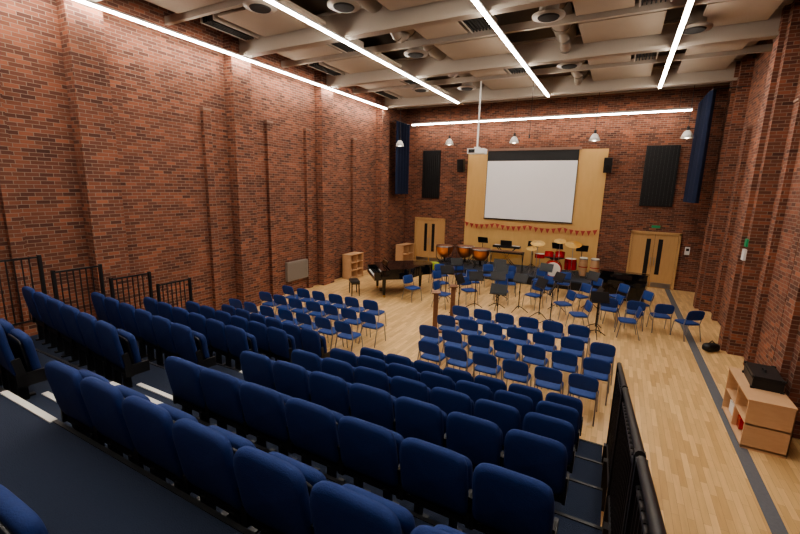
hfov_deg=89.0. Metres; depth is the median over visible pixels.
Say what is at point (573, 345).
chair
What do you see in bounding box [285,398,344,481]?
seat
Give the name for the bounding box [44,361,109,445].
seat
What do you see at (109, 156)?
wall
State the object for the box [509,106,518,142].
pendant lamp
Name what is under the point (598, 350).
chair
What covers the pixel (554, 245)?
music stand
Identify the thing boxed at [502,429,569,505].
seat
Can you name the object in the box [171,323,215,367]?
seat
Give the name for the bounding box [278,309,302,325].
chair
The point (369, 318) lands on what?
chair
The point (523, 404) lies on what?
seat
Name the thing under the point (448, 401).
seat
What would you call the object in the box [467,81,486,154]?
projector
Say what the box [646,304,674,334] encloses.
chair
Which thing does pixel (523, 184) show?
projection screen
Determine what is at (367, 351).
seat
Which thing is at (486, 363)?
chair
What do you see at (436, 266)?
chair
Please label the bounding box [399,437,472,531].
seat
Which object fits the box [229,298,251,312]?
chair
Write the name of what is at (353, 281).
stool
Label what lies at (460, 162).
loudspeaker
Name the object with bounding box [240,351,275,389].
seat
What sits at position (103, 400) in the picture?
seat
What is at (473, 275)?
music stand
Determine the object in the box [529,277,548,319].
music stand
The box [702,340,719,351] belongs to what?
rucksack
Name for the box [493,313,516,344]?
chair
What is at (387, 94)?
grilles
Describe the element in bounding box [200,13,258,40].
grilles
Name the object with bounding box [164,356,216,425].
seat
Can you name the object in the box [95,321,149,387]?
seat
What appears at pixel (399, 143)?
pendant lamp
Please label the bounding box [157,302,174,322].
seat
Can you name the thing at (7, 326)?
seat
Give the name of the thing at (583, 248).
music stand
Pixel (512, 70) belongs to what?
grilles
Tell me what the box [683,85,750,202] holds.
stage curtain
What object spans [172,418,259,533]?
seat
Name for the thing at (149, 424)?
seat
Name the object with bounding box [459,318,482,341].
chair
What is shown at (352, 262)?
wooden shelf unit
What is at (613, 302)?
chair
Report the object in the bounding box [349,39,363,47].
grilles
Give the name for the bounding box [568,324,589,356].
chair
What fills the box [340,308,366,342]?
chair
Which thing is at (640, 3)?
grilles
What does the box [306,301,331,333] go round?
chair
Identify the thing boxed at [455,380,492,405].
seat
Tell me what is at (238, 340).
seat
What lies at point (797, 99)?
caps
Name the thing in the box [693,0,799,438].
wall
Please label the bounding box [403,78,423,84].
grilles
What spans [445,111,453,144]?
pendant lamp
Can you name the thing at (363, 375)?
seat
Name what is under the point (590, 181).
wood wall panel
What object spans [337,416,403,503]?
seat
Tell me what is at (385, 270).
grand piano
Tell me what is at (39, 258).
guard rail
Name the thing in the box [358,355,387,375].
seat
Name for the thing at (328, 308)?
chair
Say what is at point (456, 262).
music stand
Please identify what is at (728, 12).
ceiling panels
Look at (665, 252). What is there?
door
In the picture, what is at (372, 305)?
chair
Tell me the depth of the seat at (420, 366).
6.98 m
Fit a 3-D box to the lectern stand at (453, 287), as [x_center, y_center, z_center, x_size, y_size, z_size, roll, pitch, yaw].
[1.487,1.059,11.500,0.354,1.140,0.354,12,15,43]
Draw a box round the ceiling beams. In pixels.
[90,0,782,109]
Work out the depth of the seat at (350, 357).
6.63 m
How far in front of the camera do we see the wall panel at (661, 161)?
15.86 m
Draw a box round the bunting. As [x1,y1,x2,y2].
[465,222,596,235]
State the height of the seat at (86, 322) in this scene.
0.915 m
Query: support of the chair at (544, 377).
on the floor
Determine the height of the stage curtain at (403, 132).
3.340 m
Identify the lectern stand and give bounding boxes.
[432,290,441,332]
[449,284,457,323]
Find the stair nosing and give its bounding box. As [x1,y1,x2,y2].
[0,348,602,533]
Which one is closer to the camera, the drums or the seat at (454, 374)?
the seat at (454, 374)
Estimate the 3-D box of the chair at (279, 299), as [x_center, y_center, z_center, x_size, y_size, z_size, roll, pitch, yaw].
[-3.172,1.134,11.336,0.475,0.844,0.553,7,12,26]
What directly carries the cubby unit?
on the floor
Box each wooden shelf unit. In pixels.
[342,251,363,278]
[395,243,413,260]
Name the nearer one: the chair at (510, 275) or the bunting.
the chair at (510, 275)
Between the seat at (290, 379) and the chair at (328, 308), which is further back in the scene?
the chair at (328, 308)
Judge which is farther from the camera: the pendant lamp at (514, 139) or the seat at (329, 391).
the pendant lamp at (514, 139)
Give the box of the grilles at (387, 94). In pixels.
[374,90,401,99]
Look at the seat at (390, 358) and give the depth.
7.23 m
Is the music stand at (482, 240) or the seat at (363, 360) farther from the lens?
the music stand at (482, 240)
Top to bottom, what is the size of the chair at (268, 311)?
0.844 m
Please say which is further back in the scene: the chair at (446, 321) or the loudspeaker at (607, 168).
the loudspeaker at (607, 168)
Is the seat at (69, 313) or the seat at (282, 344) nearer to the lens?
the seat at (69, 313)
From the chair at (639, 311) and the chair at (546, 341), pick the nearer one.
the chair at (546, 341)
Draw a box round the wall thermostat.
[684,247,689,254]
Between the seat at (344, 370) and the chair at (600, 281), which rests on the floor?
the chair at (600, 281)
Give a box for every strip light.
[75,0,386,108]
[265,0,459,103]
[411,88,692,125]
[471,0,549,96]
[658,0,693,87]
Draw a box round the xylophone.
[490,249,523,273]
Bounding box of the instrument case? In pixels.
[742,361,786,394]
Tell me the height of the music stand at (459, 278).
1.221 m
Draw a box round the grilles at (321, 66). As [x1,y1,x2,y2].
[308,62,344,76]
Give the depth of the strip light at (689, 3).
8.91 m
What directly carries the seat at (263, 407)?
on the platform at (75, 487)
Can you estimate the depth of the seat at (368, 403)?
4.23 m
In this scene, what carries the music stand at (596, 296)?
on the floor
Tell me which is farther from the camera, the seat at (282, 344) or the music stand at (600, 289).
the music stand at (600, 289)
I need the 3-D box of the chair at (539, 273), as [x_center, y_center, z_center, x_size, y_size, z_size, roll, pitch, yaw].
[5.321,0.509,15.533,0.475,0.844,0.553,9,14,36]
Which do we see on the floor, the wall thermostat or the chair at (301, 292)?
the chair at (301, 292)
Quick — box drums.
[578,257,599,276]
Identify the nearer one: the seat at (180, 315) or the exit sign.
the seat at (180, 315)
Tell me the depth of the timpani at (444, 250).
18.54 m
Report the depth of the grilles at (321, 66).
13.30 m
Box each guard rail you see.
[0,255,192,325]
[601,362,666,533]
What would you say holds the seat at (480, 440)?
on the platform at (75, 487)
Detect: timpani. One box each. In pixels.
[436,244,453,264]
[456,245,474,264]
[471,247,490,267]
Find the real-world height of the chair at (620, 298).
0.844 m
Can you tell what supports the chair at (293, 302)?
on the floor
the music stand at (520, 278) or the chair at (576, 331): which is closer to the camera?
the chair at (576, 331)
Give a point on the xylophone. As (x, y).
(521, 254)
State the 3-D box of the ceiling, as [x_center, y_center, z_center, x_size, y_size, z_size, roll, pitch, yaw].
[0.854,-6.197,7.739,13.600,0.200,22.800,7,13,27]
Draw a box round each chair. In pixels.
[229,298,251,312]
[244,302,266,316]
[259,291,280,310]
[259,305,285,320]
[273,294,293,314]
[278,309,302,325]
[282,285,305,314]
[288,298,313,328]
[296,312,324,336]
[297,288,318,315]
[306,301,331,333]
[312,291,334,317]
[314,316,343,350]
[323,304,347,337]
[328,294,350,321]
[334,321,362,351]
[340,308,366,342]
[345,297,367,325]
[358,312,385,347]
[362,300,386,330]
[402,274,421,301]
[417,325,444,363]
[418,340,447,366]
[431,270,449,292]
[431,280,450,309]
[434,264,448,285]
[437,314,459,330]
[440,329,468,369]
[445,345,474,378]
[452,264,465,283]
[452,305,473,338]
[459,277,477,303]
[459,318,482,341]
[465,269,479,294]
[465,334,492,375]
[472,352,501,379]
[474,309,494,327]
[481,264,493,285]
[482,322,505,360]
[491,339,519,382]
[493,278,508,302]
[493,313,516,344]
[502,359,531,386]
[506,271,515,296]
[507,327,530,345]
[508,265,516,271]
[516,316,539,348]
[518,344,548,388]
[522,281,543,309]
[529,332,556,367]
[530,268,547,291]
[534,275,554,302]
[534,366,563,393]
[542,320,564,346]
[548,350,578,396]
[551,290,576,319]
[554,272,571,295]
[560,336,584,373]
[565,300,592,332]
[567,283,591,311]
[567,373,598,426]
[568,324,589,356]
[578,357,610,405]
[580,278,603,300]
[589,342,615,385]
[597,298,617,327]
[599,294,623,324]
[609,283,629,303]
[614,306,642,340]
[623,300,645,331]
[635,290,653,319]
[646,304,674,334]
[669,311,704,341]
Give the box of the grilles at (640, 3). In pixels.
[639,0,671,6]
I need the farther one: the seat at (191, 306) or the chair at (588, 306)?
the chair at (588, 306)
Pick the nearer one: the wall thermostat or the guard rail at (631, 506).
the guard rail at (631, 506)
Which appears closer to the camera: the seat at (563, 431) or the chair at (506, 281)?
the seat at (563, 431)
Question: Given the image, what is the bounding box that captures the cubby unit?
[722,367,797,458]
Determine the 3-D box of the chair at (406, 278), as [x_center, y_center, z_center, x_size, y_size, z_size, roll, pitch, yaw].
[0.411,0.722,13.861,0.475,0.844,0.553,-8,14,-39]
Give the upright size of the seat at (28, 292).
0.915 m
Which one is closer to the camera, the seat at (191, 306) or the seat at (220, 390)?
the seat at (220, 390)
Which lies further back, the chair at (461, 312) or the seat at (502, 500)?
the chair at (461, 312)
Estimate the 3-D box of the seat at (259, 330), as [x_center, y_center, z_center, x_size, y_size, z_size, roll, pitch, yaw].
[-2.632,1.477,7.913,0.550,0.915,0.348,9,13,33]
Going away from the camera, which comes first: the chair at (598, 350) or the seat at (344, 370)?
the seat at (344, 370)
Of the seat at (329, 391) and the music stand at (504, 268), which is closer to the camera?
the seat at (329, 391)
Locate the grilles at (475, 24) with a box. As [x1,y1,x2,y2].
[461,17,490,32]
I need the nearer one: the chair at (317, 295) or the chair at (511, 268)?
the chair at (317, 295)
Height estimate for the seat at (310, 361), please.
0.858 m
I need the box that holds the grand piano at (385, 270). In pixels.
[367,257,432,296]
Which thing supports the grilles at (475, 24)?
attached to the ceiling beams
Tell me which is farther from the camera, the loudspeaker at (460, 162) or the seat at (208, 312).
the loudspeaker at (460, 162)
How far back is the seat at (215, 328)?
6.95 m
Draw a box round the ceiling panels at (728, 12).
[145,0,783,97]
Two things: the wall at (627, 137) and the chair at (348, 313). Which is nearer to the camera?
the chair at (348, 313)
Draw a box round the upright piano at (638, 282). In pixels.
[597,268,649,302]
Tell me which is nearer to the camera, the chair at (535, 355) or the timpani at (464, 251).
the chair at (535, 355)
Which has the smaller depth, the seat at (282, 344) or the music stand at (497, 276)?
the seat at (282, 344)
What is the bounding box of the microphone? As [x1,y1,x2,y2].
[528,83,533,137]
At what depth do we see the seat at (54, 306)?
5.87 m
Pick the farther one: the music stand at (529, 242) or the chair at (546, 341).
the music stand at (529, 242)
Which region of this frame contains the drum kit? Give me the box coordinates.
[525,239,581,277]
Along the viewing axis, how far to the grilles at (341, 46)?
11.13 m
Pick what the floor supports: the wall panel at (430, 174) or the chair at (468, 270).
the chair at (468, 270)
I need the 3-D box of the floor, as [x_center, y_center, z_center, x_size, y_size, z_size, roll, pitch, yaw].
[0.654,2.140,9.384,13.600,0.200,22.800,7,13,27]
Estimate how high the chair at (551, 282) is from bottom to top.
0.844 m
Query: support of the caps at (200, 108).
attached to the wall at (109, 156)
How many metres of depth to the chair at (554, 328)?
9.46 m
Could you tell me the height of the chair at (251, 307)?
0.844 m
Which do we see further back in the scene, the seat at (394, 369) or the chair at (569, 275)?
the chair at (569, 275)
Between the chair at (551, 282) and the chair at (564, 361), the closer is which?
the chair at (564, 361)
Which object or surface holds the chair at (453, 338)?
on the floor
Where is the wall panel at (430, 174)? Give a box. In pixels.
[422,150,440,197]
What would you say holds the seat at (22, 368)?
on the platform at (75, 487)
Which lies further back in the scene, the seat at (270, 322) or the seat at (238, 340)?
the seat at (270, 322)
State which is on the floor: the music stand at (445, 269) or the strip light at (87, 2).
the music stand at (445, 269)
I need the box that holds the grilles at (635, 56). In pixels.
[634,52,658,61]
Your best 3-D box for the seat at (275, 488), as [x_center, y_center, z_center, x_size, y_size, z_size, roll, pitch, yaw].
[-0.651,1.421,2.389,0.550,0.858,0.348,7,13,27]
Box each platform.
[0,335,602,533]
[436,257,596,290]
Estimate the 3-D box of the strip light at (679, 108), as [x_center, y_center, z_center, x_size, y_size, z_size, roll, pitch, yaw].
[5.576,-7.038,17.124,11.300,1.560,0.100,7,13,27]
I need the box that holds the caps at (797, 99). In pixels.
[743,98,799,128]
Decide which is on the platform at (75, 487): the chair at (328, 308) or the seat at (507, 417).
the seat at (507, 417)
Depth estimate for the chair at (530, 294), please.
13.30 m
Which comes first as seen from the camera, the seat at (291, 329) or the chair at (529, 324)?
the seat at (291, 329)
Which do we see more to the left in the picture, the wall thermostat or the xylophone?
the xylophone
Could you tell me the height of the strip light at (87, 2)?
0.070 m
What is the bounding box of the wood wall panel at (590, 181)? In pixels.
[463,149,608,271]
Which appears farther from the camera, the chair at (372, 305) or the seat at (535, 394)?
the chair at (372, 305)
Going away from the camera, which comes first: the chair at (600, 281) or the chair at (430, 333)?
the chair at (430, 333)
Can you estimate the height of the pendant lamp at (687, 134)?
2.700 m
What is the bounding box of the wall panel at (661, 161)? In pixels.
[639,145,680,206]
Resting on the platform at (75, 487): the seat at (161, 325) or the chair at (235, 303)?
the seat at (161, 325)
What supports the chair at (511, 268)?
on the floor
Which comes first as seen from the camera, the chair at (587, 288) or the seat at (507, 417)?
the seat at (507, 417)
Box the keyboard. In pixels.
[493,240,520,265]
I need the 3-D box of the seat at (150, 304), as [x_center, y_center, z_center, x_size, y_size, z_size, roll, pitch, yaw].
[-4.884,1.046,8.278,0.550,0.915,0.348,9,13,33]
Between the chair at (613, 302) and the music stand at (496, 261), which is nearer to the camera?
the chair at (613, 302)
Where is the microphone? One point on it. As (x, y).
(533, 83)
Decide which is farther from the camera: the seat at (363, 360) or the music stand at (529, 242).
the music stand at (529, 242)
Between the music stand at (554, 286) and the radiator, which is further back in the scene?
the radiator
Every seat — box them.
[0,318,14,390]
[0,324,46,399]
[0,484,48,533]
[22,286,50,344]
[34,292,64,352]
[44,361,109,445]
[47,298,79,362]
[61,305,96,370]
[77,312,122,380]
[80,377,150,468]
[91,292,110,323]
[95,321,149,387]
[104,297,125,330]
[119,303,147,357]
[122,395,199,500]
[134,309,163,365]
[143,297,158,315]
[152,315,177,358]
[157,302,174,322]
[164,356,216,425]
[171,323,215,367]
[172,307,190,327]
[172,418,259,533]
[186,301,200,313]
[188,312,212,356]
[199,368,255,442]
[200,305,215,319]
[206,318,234,367]
[215,310,231,325]
[221,304,235,315]
[225,325,263,369]
[231,315,249,333]
[233,446,326,533]
[235,308,249,321]
[239,382,297,460]
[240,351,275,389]
[248,321,270,358]
[250,313,265,324]
[266,317,282,329]
[267,327,295,362]
[272,360,310,401]
[283,323,302,349]
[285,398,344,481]
[291,349,322,371]
[301,328,329,357]
[309,371,351,415]
[309,480,415,533]
[321,357,355,383]
[330,348,358,366]
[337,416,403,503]
[349,383,396,431]
[354,366,391,394]
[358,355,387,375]
[360,347,385,362]
[386,353,413,366]
[387,363,420,380]
[390,376,430,402]
[394,396,446,446]
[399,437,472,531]
[410,524,465,533]
[413,360,442,373]
[420,371,455,390]
[430,387,473,415]
[442,367,473,382]
[445,412,503,471]
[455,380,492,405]
[469,463,558,533]
[474,375,506,400]
[474,399,520,450]
[494,390,532,429]
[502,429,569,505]
[508,383,542,411]
[523,412,575,472]
[536,400,579,451]
[545,392,582,435]
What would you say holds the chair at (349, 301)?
on the floor
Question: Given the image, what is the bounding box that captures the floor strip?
[665,289,788,533]
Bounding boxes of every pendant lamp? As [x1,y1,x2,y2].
[396,110,403,146]
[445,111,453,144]
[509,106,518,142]
[589,92,599,140]
[680,86,694,138]
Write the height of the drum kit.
1.561 m
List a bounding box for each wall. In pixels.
[0,0,406,335]
[404,85,729,291]
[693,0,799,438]
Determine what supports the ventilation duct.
attached to the ceiling beams
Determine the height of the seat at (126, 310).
0.915 m
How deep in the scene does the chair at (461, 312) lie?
10.49 m
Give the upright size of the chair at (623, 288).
0.844 m
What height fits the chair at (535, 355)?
0.844 m
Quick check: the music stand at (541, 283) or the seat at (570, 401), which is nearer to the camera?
the seat at (570, 401)
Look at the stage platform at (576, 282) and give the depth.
17.29 m
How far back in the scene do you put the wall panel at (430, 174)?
20.33 m
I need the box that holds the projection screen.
[483,147,581,223]
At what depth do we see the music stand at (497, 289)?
11.25 m
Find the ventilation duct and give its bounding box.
[235,0,793,91]
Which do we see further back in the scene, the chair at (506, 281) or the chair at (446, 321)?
the chair at (506, 281)
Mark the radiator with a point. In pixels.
(298, 269)
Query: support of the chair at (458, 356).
on the floor
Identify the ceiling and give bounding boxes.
[231,0,686,87]
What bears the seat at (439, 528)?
on the platform at (75, 487)
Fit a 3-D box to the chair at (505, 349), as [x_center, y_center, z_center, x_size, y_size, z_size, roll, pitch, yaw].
[2.210,1.838,8.422,0.475,0.844,0.553,7,13,28]
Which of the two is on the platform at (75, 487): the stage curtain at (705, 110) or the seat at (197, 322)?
the seat at (197, 322)
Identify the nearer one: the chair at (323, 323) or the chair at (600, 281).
the chair at (323, 323)
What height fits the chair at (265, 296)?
0.844 m
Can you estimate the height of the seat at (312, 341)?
0.915 m
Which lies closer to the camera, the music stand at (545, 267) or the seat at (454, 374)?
the seat at (454, 374)
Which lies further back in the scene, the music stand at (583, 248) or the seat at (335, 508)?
the music stand at (583, 248)
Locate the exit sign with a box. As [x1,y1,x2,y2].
[741,239,748,260]
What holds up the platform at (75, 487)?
on the floor
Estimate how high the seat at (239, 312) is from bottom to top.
0.915 m
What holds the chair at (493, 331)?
on the floor
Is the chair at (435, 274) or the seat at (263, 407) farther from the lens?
the chair at (435, 274)
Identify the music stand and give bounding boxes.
[438,265,453,301]
[448,258,462,291]
[449,273,465,312]
[466,271,483,307]
[475,237,487,261]
[489,271,505,310]
[489,283,507,322]
[493,259,506,266]
[495,264,508,300]
[511,272,528,312]
[525,241,535,267]
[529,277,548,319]
[539,263,553,297]
[539,283,555,322]
[548,272,566,311]
[552,242,562,249]
[573,245,588,272]
[581,270,600,307]
[586,286,603,333]
[590,291,609,339]
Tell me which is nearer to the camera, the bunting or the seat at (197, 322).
the seat at (197, 322)
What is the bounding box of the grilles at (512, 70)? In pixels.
[506,67,525,74]
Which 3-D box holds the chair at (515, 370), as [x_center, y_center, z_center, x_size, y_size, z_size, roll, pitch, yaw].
[2.146,2.024,7.474,0.475,0.844,0.553,7,13,27]
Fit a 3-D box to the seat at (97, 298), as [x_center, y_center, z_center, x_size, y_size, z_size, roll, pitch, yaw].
[-5.303,0.895,7.440,0.550,0.915,0.348,9,13,33]
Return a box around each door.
[414,217,445,261]
[626,230,681,289]
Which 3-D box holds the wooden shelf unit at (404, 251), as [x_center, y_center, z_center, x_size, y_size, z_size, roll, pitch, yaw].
[0.246,-0.685,20.625,0.460,0.972,1.010,9,13,33]
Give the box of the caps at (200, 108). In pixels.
[0,69,356,139]
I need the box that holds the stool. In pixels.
[349,278,359,295]
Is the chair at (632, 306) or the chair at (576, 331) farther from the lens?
the chair at (632, 306)
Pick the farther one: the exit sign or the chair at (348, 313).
the chair at (348, 313)
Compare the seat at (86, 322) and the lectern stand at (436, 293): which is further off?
the lectern stand at (436, 293)
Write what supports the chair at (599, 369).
on the floor
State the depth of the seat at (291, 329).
8.53 m
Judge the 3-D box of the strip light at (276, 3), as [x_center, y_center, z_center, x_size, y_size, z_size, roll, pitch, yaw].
[-2.109,-5.100,8.201,0.100,0.070,18.850,7,13,27]
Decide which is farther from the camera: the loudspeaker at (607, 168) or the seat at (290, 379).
the loudspeaker at (607, 168)
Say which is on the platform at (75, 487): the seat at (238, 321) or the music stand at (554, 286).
the seat at (238, 321)
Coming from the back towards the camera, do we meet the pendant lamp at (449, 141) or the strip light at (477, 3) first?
the pendant lamp at (449, 141)
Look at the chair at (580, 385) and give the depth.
6.75 m
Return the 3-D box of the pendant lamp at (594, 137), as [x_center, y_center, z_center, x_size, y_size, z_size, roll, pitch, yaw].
[7.117,-5.910,14.588,0.380,2.700,0.380,7,13,27]
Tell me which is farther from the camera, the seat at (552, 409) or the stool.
the stool
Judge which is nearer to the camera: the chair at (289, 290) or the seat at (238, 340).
the seat at (238, 340)
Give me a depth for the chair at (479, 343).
8.47 m
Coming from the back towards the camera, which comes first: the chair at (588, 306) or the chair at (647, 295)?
the chair at (647, 295)
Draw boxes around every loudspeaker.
[457,159,464,171]
[603,157,612,172]
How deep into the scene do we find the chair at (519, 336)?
8.97 m
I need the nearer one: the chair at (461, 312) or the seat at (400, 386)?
the seat at (400, 386)
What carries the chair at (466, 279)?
on the floor
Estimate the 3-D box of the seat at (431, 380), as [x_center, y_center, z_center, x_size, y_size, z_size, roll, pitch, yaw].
[0.588,1.943,6.091,0.550,0.858,0.348,7,13,27]
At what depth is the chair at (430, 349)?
8.06 m
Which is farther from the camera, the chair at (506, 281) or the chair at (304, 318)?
the chair at (506, 281)
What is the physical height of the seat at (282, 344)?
0.915 m
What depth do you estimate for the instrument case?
6.43 m
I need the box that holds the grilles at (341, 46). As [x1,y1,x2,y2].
[330,42,357,52]
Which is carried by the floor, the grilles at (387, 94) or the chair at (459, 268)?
the chair at (459, 268)
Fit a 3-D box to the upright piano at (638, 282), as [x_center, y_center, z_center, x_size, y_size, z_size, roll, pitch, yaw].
[7.819,0.703,14.361,1.520,1.030,0.640,10,14,36]
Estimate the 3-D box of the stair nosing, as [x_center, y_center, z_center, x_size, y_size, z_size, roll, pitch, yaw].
[-1.932,1.698,5.726,8.610,1.662,4.855,7,13,27]
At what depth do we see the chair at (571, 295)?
12.25 m
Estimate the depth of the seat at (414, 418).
3.98 m
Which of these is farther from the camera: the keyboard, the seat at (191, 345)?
the keyboard
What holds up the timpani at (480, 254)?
on the stage platform at (576, 282)
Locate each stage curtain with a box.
[390,120,409,193]
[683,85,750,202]
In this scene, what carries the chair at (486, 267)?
on the floor
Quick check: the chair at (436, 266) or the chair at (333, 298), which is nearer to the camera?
the chair at (333, 298)
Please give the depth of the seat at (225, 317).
8.30 m
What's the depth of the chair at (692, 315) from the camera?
10.63 m
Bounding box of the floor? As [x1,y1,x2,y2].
[250,270,799,533]
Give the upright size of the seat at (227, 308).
0.915 m
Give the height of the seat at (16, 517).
0.858 m
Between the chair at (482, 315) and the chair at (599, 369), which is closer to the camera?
the chair at (599, 369)
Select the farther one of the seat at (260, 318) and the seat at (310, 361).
the seat at (260, 318)
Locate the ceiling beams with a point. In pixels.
(362, 23)
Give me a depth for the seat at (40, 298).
6.17 m
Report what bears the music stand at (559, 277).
on the floor
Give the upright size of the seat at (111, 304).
0.915 m
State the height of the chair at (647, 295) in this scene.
0.844 m
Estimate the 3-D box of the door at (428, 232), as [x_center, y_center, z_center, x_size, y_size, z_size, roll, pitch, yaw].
[1.501,-1.393,21.009,1.670,2.270,0.122,7,13,27]
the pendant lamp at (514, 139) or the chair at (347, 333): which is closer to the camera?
the chair at (347, 333)
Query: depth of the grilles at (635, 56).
11.29 m
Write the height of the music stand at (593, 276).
1.221 m
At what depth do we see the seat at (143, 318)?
6.43 m
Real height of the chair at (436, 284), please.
0.844 m
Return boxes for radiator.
[285,259,307,281]
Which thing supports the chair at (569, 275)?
on the floor
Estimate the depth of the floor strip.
6.04 m

